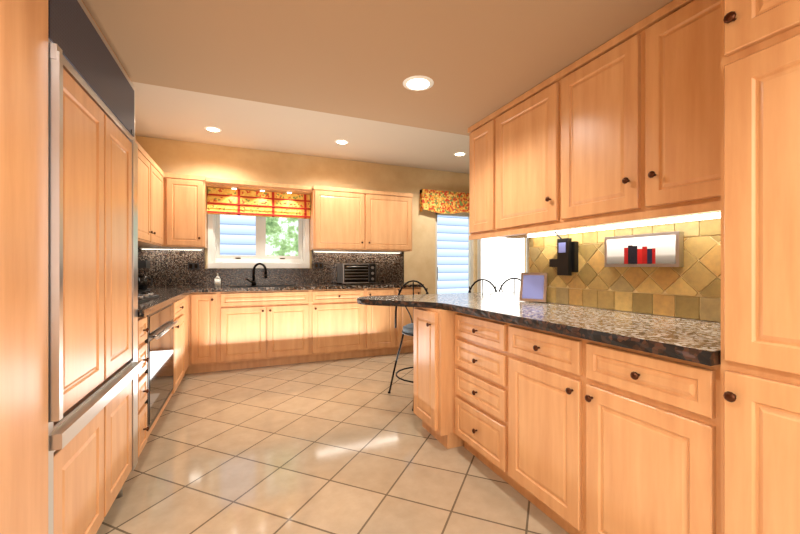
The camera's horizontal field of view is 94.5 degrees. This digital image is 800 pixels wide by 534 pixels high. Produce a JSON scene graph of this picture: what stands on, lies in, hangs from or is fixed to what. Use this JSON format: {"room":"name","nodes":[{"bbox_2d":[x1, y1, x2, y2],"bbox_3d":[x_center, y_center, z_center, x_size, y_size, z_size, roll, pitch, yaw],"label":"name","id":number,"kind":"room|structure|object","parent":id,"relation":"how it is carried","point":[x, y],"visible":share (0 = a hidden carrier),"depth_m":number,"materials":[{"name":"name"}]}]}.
{"room":"kitchen","nodes":[
{"label":"kitchen","id":0,"kind":"room"},
{"bbox_2d":[96,352,568,533],"bbox_3d":[1.182,1.200,2.160,6.450,0.100,7.370,0,0,-23],"label":"floor","id":1,"kind":"structure","parent":0,"point":[346,446],"depth_m":2.13,"materials":[{"name":"tile"}]},
{"bbox_2d":[0,0,47,533],"bbox_3d":[-1.131,0.076,0.568,0.648,2.147,0.823,0,0,-23],"label":"tall cabinet","id":2,"kind":"object","parent":1,"relation":"on","point":[23,266],"depth_m":0.95,"materials":[{"name":"brown wood"}]},
{"bbox_2d":[48,0,141,533],"bbox_3d":[-1.478,0.087,1.403,0.653,2.125,0.980,0,0,-23],"label":"fridge","id":3,"kind":"object","parent":1,"relation":"on","point":[94,366],"visible":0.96,"depth_m":1.37,"materials":[{"name":"brown wood"}]},
{"bbox_2d":[138,314,149,456],"bbox_3d":[-1.734,0.710,1.968,0.619,0.880,0.231,0,0,-23],"label":"base cabinet","id":4,"kind":"object","parent":1,"relation":"on","point":[143,322],"depth_m":2.10,"materials":[{"name":"brown wood"}]},
{"bbox_2d":[150,300,177,432],"bbox_3d":[-1.947,0.710,2.477,0.619,0.880,0.871,0,0,-23],"label":"oven","id":5,"kind":"object","parent":1,"relation":"on","point":[164,321],"depth_m":2.57,"materials":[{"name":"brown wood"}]},
{"bbox_2d":[138,288,193,316],"bbox_3d":[-2.070,0.249,2.808,0.648,0.039,2.040,0,0,-23],"label":"countertop","id":6,"kind":"structure","parent":5,"relation":"on","point":[168,296],"depth_m":2.73,"materials":[{"name":"stone"}]},
{"bbox_2d":[138,260,151,291],"bbox_3d":[-2.434,0.085,3.447,0.215,0.289,0.160,0,0,-23],"label":"coffee maker","id":7,"kind":"object","parent":6,"relation":"on","point":[142,283],"visible":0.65,"depth_m":3.42,"materials":[{"name":"black plastic"}]},
{"bbox_2d":[138,291,158,302],"bbox_3d":[-1.941,0.204,2.472,0.430,0.050,0.740,0,0,-23],"label":"cooktop","id":8,"kind":"object","parent":6,"relation":"in","point":[145,297],"visible":0.19,"depth_m":2.62,"materials":[{"name":"black metal"}]},
{"bbox_2d":[178,297,185,385],"bbox_3d":[-2.226,0.710,3.143,0.619,0.880,0.574,0,0,-23],"label":"base cabinet","id":9,"kind":"object","parent":1,"relation":"on","point":[182,302],"depth_m":3.36,"materials":[{"name":"brown wood"}]},
{"bbox_2d":[186,293,193,373],"bbox_3d":[-2.421,0.710,3.608,0.619,0.880,0.434,0,0,-23],"label":"base cabinet","id":10,"kind":"object","parent":1,"relation":"on","point":[190,298],"depth_m":3.92,"materials":[{"name":"brown wood"}]},
{"bbox_2d":[194,292,217,372],"bbox_3d":[-2.207,0.710,4.241,0.258,0.880,0.608,0,0,-23],"label":"base cabinet","id":11,"kind":"object","parent":1,"relation":"on","point":[196,332],"depth_m":3.97,"materials":[{"name":"brown wood"}]},
{"bbox_2d":[218,290,313,370],"bbox_3d":[-1.634,0.710,4.481,0.985,0.880,0.608,0,0,-23],"label":"base cabinet","id":12,"kind":"object","parent":1,"relation":"on","point":[256,328],"depth_m":4.20,"materials":[{"name":"brown wood"}]},
{"bbox_2d":[147,282,423,292],"bbox_3d":[-1.350,0.249,4.583,3.348,0.039,0.638,0,0,-23],"label":"countertop","id":13,"kind":"structure","parent":12,"relation":"on","point":[348,285],"depth_m":4.36,"materials":[{"name":"stone"}]},
{"bbox_2d":[215,273,220,285],"bbox_3d":[-2.169,0.151,4.401,0.066,0.155,0.075,0,0,-23],"label":"soap dispenser","id":14,"kind":"object","parent":13,"relation":"on","point":[217,280],"visible":0.96,"depth_m":4.38,"materials":[{"name":"white"}]},
{"bbox_2d":[230,263,293,286],"bbox_3d":[-1.655,0.088,4.468,0.720,0.283,0.400,0,0,-23],"label":"sink faucet","id":15,"kind":"object","parent":13,"relation":"on","point":[253,283],"visible":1,"depth_m":4.55,"materials":[{"name":"black metal"}]},
{"bbox_2d":[337,263,375,284],"bbox_3d":[-0.586,0.091,5.009,0.450,0.275,0.367,0,0,-23],"label":"toaster oven","id":16,"kind":"object","parent":13,"relation":"on","point":[354,273],"visible":0.94,"depth_m":4.87,"materials":[{"name":"black metal"}]},
{"bbox_2d":[314,289,365,361],"bbox_3d":[-0.864,0.710,4.803,0.683,0.880,0.608,0,0,-23],"label":"base cabinet","id":17,"kind":"object","parent":1,"relation":"on","point":[339,321],"depth_m":4.54,"materials":[{"name":"brown wood"}]},
{"bbox_2d":[366,288,397,356],"bbox_3d":[-0.358,0.710,5.015,0.415,0.880,0.608,0,0,-23],"label":"base cabinet","id":18,"kind":"object","parent":1,"relation":"on","point":[381,332],"depth_m":4.75,"materials":[{"name":"brown wood"}]},
{"bbox_2d":[388,280,428,410],"bbox_3d":[0.211,0.637,3.276,0.519,1.030,0.519,0,0,-23],"label":"stool","id":19,"kind":"object","parent":1,"relation":"on","point":[408,329],"visible":0.48,"depth_m":3.34,"materials":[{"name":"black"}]},
{"bbox_2d":[398,287,420,352],"bbox_3d":[0.002,0.710,5.166,0.365,0.880,0.608,0,0,-23],"label":"base cabinet","id":20,"kind":"object","parent":1,"relation":"on","point":[404,318],"depth_m":4.88,"materials":[{"name":"brown wood"}]},
{"bbox_2d":[414,307,449,448],"bbox_3d":[0.488,0.710,2.611,0.718,0.880,0.400,0,0,-23],"label":"base cabinet","id":21,"kind":"object","parent":1,"relation":"on","point":[431,325],"depth_m":2.35,"materials":[{"name":"brown wood"}]},
{"bbox_2d":[450,311,501,477],"bbox_3d":[0.712,0.710,2.205,0.618,0.880,0.523,0,0,-23],"label":"base cabinet","id":22,"kind":"object","parent":1,"relation":"on","point":[475,341],"depth_m":2.08,"materials":[{"name":"brown wood"}]},
{"bbox_2d":[468,279,496,292],"bbox_3d":[0.908,0.637,3.655,0.504,1.030,0.504,0,0,-13],"label":"stool","id":23,"kind":"object","parent":1,"relation":"on","point":[473,284],"visible":0.12,"depth_m":3.84,"materials":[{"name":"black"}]},
{"bbox_2d":[498,278,520,291],"bbox_3d":[1.260,0.636,4.084,0.504,1.031,0.504,0,0,15],"label":"stool","id":24,"kind":"object","parent":1,"relation":"on","point":[501,286],"visible":0.02,"depth_m":4.29,"materials":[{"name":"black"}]},
{"bbox_2d":[502,322,720,533],"bbox_3d":[0.986,0.710,1.550,0.618,0.880,0.897,0,0,-23],"label":"base cabinet","id":25,"kind":"object","parent":1,"relation":"on","point":[571,435],"depth_m":1.32,"materials":[{"name":"brown wood"}]},
{"bbox_2d":[357,291,720,365],"bbox_3d":[0.984,0.249,2.257,2.048,0.039,2.204,0,0,-23],"label":"countertop","id":26,"kind":"structure","parent":25,"relation":"on","point":[694,340],"depth_m":1.59,"materials":[{"name":"stone"}]},
{"bbox_2d":[519,273,547,301],"bbox_3d":[0.884,0.132,2.437,0.170,0.190,0.077,0,0,38],"label":"frame","id":27,"kind":"object","parent":26,"relation":"on","point":[533,287],"visible":0.98,"depth_m":2.42,"materials":[{"name":"brown wood"}]},
{"bbox_2d":[721,0,799,533],"bbox_3d":[1.272,0.076,0.813,0.662,2.147,0.677,0,0,-23],"label":"pantry cabinet","id":28,"kind":"object","parent":1,"relation":"on","point":[760,266],"visible":1,"depth_m":0.93,"materials":[{"name":"brown wood"}]},
{"bbox_2d":[82,0,712,321],"bbox_3d":[1.182,-0.225,2.160,6.450,2.750,7.370,0,0,-23],"label":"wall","id":29,"kind":"structure","parent":0,"point":[284,91],"depth_m":1.95,"materials":[{"name":"paint"}]},
{"bbox_2d":[135,140,166,247],"bbox_3d":[-2.499,-0.622,3.418,0.328,0.794,1.196,0,0,-23],"label":"upper cabinet","id":30,"kind":"object","parent":29,"relation":"attached to","point":[152,181],"depth_m":3.52,"materials":[{"name":"brown wood"}]},
{"bbox_2d":[167,173,207,247],"bbox_3d":[-2.476,-0.622,4.280,0.420,0.794,0.328,0,0,-23],"label":"upper cabinet","id":31,"kind":"object","parent":29,"relation":"attached to","point":[172,210],"depth_m":4.14,"materials":[{"name":"brown wood"}]},
{"bbox_2d":[204,126,221,131],"bbox_3d":[-2.034,-1.496,4.027,0.168,0.005,0.168,0,0,22],"label":"ceiling light","id":32,"kind":"object","parent":29,"relation":"attached to","point":[213,129],"depth_m":4.02,"materials":[{"name":"white glass"}]},
{"bbox_2d":[208,214,309,267],"bbox_3d":[-1.800,-0.445,4.788,1.210,0.920,0.197,0,0,-23],"label":"kitchen window","id":33,"kind":"structure","parent":29,"relation":"in","point":[216,259],"depth_m":4.81,"materials":[{"name":"white"}]},
{"bbox_2d":[207,187,310,218],"bbox_3d":[-1.744,-0.795,4.656,1.208,0.320,0.073,0,0,-23],"label":"plaid valance","id":34,"kind":"object","parent":33,"relation":"attached to","point":[223,201],"visible":0.89,"depth_m":4.62,"materials":[{"name":"fabric"}]},
{"bbox_2d":[138,247,403,286],"bbox_3d":[-1.479,0.003,4.866,3.329,0.452,0.019,0,0,-23],"label":"backsplash","id":35,"kind":"structure","parent":29,"relation":"attached to","point":[168,268],"depth_m":4.69,"materials":[{"name":"grey stone"}]},
{"bbox_2d":[188,263,198,269],"bbox_3d":[-2.475,-0.010,4.433,0.120,0.080,0.008,0,0,-23],"label":"electrical outlet","id":36,"kind":"object","parent":35,"relation":"attached to","point":[193,266],"visible":1,"depth_m":4.43,"materials":[{"name":"black plastic"}]},
{"bbox_2d":[314,263,322,267],"bbox_3d":[-1.101,-0.020,5.009,0.120,0.080,0.008,0,0,-23],"label":"electrical outlet","id":37,"kind":"object","parent":35,"relation":"attached to","point":[318,265],"visible":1,"depth_m":5.01,"materials":[{"name":"black plastic"}]},
{"bbox_2d":[206,177,412,251],"bbox_3d":[-1.077,-0.628,4.850,2.599,0.807,0.357,0,0,-23],"label":"upper cabinet","id":38,"kind":"object","parent":29,"relation":"attached to","point":[344,219],"visible":1,"depth_m":4.88,"materials":[{"name":"brown wood"}]},
{"bbox_2d":[231,187,291,192],"bbox_3d":[-1.705,-0.951,4.588,0.708,0.018,0.070,0,0,-23],"label":"lights","id":39,"kind":"object","parent":38,"relation":"attached to","point":[263,190],"visible":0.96,"depth_m":4.56,"materials":[{"name":"white"}]},
{"bbox_2d":[140,247,401,252],"bbox_3d":[-1.092,-0.213,3.901,3.240,0.020,2.040,0,0,-23],"label":"light strip","id":40,"kind":"object","parent":38,"relation":"attached to","point":[313,250],"visible":0.62,"depth_m":4.95,"materials":[{"name":"white"}]},
{"bbox_2d":[335,140,348,143],"bbox_3d":[-0.698,-1.496,4.435,0.168,0.005,0.168,0,0,22],"label":"ceiling light","id":41,"kind":"object","parent":29,"relation":"attached to","point":[336,141],"depth_m":4.42,"materials":[{"name":"white"}]},
{"bbox_2d":[403,76,433,90],"bbox_3d":[0.099,-0.996,2.015,0.168,0.005,0.168,0,0,22],"label":"ceiling light","id":42,"kind":"object","parent":29,"relation":"attached to","point":[417,83],"depth_m":2.01,"materials":[{"name":"white"}]},
{"bbox_2d":[420,189,468,213],"bbox_3d":[1.356,-0.995,6.016,2.250,0.350,0.089,0,0,-23],"label":"floral valance","id":43,"kind":"object","parent":29,"relation":"attached to","point":[444,202],"visible":0.46,"depth_m":5.69,"materials":[{"name":"fabric"}]},
{"bbox_2d":[436,212,473,293],"bbox_3d":[0.856,0.135,5.942,0.730,2.030,0.060,0,0,-23],"label":"window","id":44,"kind":"structure","parent":29,"relation":"in","point":[470,261],"depth_m":6.04,"materials":[{"name":"white"}]},
{"bbox_2d":[454,152,465,155],"bbox_3d":[0.795,-1.496,4.908,0.168,0.005,0.168,0,0,-32],"label":"ceiling light","id":45,"kind":"object","parent":29,"relation":"attached to","point":[458,153],"depth_m":4.88,"materials":[{"name":"white"}]},
{"bbox_2d":[468,114,511,239],"bbox_3d":[0.703,-0.611,2.589,0.338,0.772,0.303,0,0,-23],"label":"upper cabinet","id":46,"kind":"object","parent":29,"relation":"attached to","point":[480,136],"depth_m":2.52,"materials":[{"name":"brown wood"}]},
{"bbox_2d":[477,237,528,292],"bbox_3d":[1.752,-0.200,6.234,1.070,1.420,0.035,0,0,-23],"label":"window","id":47,"kind":"structure","parent":29,"relation":"in","point":[479,262],"depth_m":6.03,"materials":[{"name":"white wood"}]},
{"bbox_2d":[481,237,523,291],"bbox_3d":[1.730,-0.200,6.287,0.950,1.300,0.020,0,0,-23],"label":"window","id":48,"kind":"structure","parent":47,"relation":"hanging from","point":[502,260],"depth_m":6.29,"materials":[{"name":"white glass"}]},
{"bbox_2d":[492,76,575,235],"bbox_3d":[0.864,-0.611,2.205,0.338,0.772,0.530,0,0,-23],"label":"upper cabinet","id":49,"kind":"object","parent":29,"relation":"attached to","point":[521,128],"depth_m":2.13,"materials":[{"name":"brown wood"}]},
{"bbox_2d":[529,218,720,321],"bbox_3d":[1.167,0.003,1.907,0.011,0.453,1.415,0,0,-23],"label":"tile backsplash","id":50,"kind":"structure","parent":29,"relation":"attached to","point":[691,289],"depth_m":1.82,"materials":[{"name":"beige tile"}]},
{"bbox_2d":[549,231,577,275],"bbox_3d":[0.979,-0.084,2.253,0.066,0.268,0.200,0,0,-23],"label":"phone","id":51,"kind":"object","parent":50,"relation":"attached to","point":[565,262],"visible":0.98,"depth_m":2.18,"materials":[{"name":"black plastic"}]},
{"bbox_2d":[605,231,683,266],"bbox_3d":[1.180,-0.080,1.817,0.032,0.160,0.370,0,0,-23],"label":"framed piece","id":52,"kind":"object","parent":50,"relation":"attached to","point":[663,249],"visible":1,"depth_m":1.77,"materials":[{"name":"paper"},{"name":"glass"},{"name":"wood"}]},
{"bbox_2d":[552,0,720,227],"bbox_3d":[1.127,-0.611,1.575,0.338,0.772,0.835,0,0,-23],"label":"upper cabinet","id":53,"kind":"object","parent":29,"relation":"attached to","point":[624,126],"depth_m":1.51,"materials":[{"name":"brown wood"}]},
{"bbox_2d":[526,212,720,236],"bbox_3d":[1.142,-0.212,1.899,0.038,0.022,1.380,0,0,-23],"label":"light strip","id":54,"kind":"object","parent":53,"relation":"attached to","point":[714,215],"visible":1,"depth_m":1.81,"materials":[{"name":"white"}]},
{"label":"outside","id":55,"kind":"structure","parent":0,"visible":0},
{"bbox_2d":[266,217,297,255],"bbox_3d":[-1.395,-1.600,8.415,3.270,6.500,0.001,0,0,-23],"label":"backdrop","id":56,"kind":"structure","parent":55,"point":[281,236],"depth_m":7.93,"materials":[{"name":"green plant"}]},
{"bbox_2d":[220,214,467,293],"bbox_3d":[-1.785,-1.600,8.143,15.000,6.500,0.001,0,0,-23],"label":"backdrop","id":57,"kind":"structure","parent":55,"point":[237,234],"depth_m":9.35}
]}

